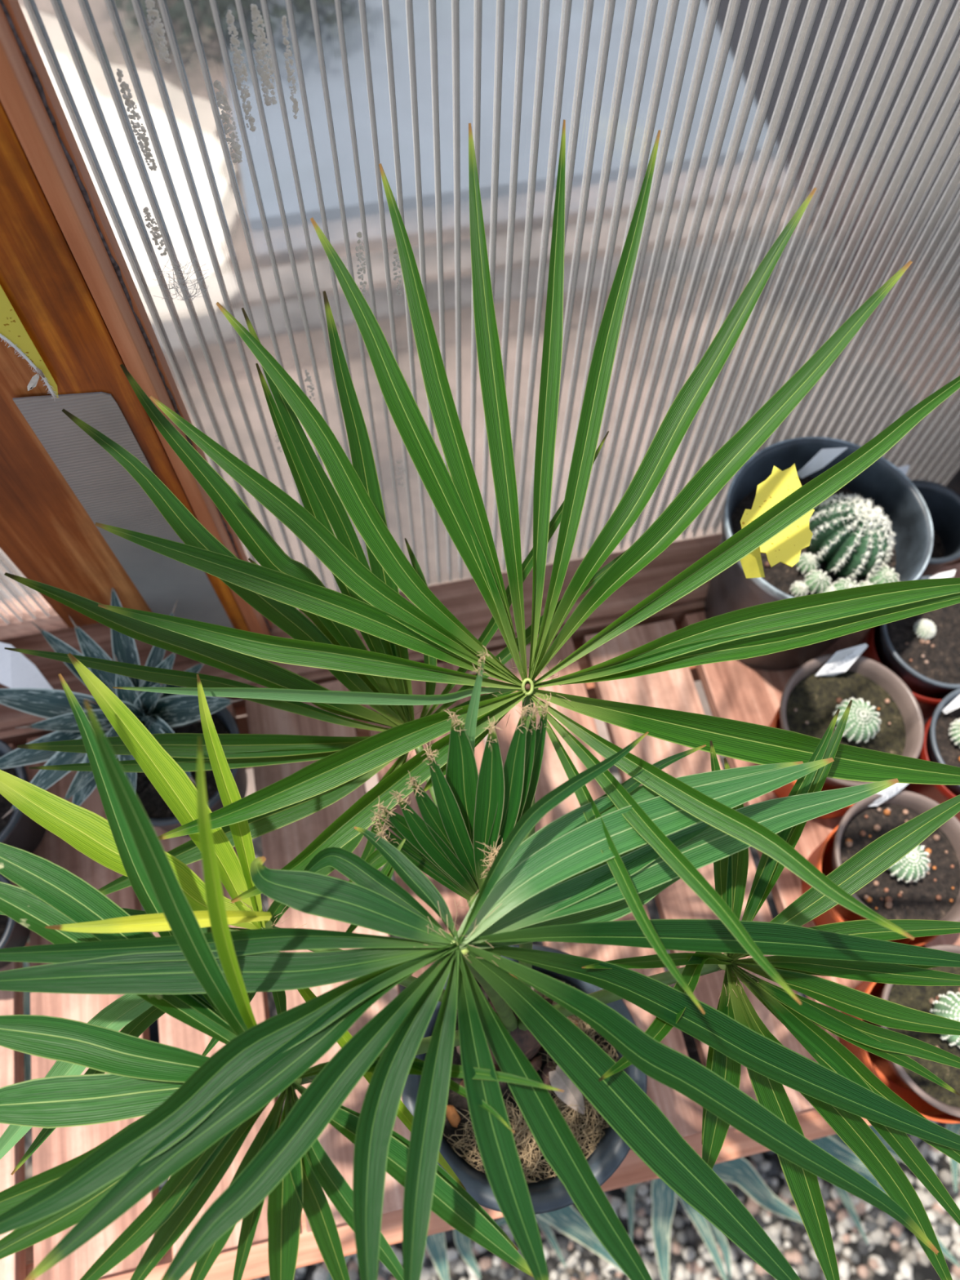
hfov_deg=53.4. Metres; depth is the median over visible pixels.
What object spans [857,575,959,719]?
potted cactus
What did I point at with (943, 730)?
pot
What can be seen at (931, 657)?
pot
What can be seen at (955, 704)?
plant tag
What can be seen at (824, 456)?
plant tag
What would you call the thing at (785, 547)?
trap
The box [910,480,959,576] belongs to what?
pot
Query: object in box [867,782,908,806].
plant tag
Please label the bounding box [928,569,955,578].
plant tag
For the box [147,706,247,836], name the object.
pot
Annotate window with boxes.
[0,547,57,624]
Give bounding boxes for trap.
[740,463,814,577]
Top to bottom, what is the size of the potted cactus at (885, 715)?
0.106 m
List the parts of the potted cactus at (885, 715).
stem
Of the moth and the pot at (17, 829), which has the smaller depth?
the moth
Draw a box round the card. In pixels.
[0,284,58,399]
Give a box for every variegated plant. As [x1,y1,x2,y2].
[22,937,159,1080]
[326,1177,676,1279]
[676,1031,959,1279]
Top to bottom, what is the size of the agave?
0.178 m
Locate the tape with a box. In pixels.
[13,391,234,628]
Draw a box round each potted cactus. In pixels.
[704,436,933,671]
[768,653,924,818]
[800,790,959,946]
[839,944,959,1124]
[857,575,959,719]
[905,688,959,821]
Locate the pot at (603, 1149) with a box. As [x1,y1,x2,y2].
[401,944,647,1213]
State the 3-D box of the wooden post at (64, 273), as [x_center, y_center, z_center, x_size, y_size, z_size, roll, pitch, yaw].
[-0.227,-0.141,0.646,0.057,0.655,0.057,-11,65,-6]
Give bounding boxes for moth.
[26,367,44,391]
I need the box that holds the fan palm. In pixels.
[0,119,959,1279]
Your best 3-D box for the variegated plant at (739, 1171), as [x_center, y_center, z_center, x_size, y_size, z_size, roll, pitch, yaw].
[0.377,0.617,1.230,0.350,0.360,0.378,-11,65,-6]
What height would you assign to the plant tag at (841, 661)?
0.035 m
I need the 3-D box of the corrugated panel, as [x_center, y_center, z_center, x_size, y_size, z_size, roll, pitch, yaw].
[0.359,-0.273,0.712,1.154,0.646,0.010,-11,65,-6]
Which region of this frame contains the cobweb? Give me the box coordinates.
[151,257,208,301]
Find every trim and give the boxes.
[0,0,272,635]
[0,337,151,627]
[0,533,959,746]
[0,614,192,688]
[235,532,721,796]
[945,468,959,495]
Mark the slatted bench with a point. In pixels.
(734, 690)
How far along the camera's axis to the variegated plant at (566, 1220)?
1.09 m
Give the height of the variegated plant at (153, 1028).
0.500 m
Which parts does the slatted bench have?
leg, rail, rail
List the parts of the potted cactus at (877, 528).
stem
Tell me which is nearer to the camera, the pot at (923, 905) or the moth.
the moth
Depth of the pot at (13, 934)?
0.78 m
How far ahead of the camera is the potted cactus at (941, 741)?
0.83 m
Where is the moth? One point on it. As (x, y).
(33, 383)
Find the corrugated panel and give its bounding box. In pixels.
[17,0,959,608]
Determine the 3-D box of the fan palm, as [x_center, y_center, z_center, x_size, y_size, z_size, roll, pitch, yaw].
[0.010,0.091,0.595,0.611,0.546,0.544,3,65,1]
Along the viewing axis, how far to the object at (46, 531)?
0.67 m
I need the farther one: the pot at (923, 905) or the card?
the pot at (923, 905)
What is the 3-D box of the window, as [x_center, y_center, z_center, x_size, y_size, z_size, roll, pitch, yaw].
[-0.603,-0.093,0.549,0.565,0.532,0.010,-11,65,-6]
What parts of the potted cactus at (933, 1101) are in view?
stem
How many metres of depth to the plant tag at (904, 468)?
0.91 m
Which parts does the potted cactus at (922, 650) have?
stem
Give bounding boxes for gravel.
[23,755,959,1279]
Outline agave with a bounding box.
[0,587,247,836]
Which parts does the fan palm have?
spear blade, spear blade, spear blade, spear blade, spear blade, spear blade, spear blade, spear blade, spear blade, spear blade, spear blade, spear blade, spear blade, spear blade, spear blade, spear blade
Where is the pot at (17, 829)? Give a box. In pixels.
[0,739,46,853]
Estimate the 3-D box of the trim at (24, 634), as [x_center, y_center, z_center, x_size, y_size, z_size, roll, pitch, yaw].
[-0.621,0.046,0.841,0.737,0.114,0.039,-11,65,-6]
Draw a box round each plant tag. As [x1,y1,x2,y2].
[0,642,53,688]
[796,447,847,478]
[814,643,867,675]
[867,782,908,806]
[897,464,909,475]
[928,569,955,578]
[942,694,959,714]
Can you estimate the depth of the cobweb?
0.56 m
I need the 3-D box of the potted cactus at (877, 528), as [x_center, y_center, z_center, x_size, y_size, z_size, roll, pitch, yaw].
[0.290,-0.068,0.871,0.174,0.190,0.170,-18,66,-9]
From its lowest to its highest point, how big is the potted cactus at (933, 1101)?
0.106 m
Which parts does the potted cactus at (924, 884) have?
stem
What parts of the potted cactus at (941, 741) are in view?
stem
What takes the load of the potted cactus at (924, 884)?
on the slatted bench
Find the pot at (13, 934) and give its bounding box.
[0,873,31,968]
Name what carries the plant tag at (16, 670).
in the agave
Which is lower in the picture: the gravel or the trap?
the gravel
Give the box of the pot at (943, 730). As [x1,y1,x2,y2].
[926,688,959,795]
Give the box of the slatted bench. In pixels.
[0,563,959,1279]

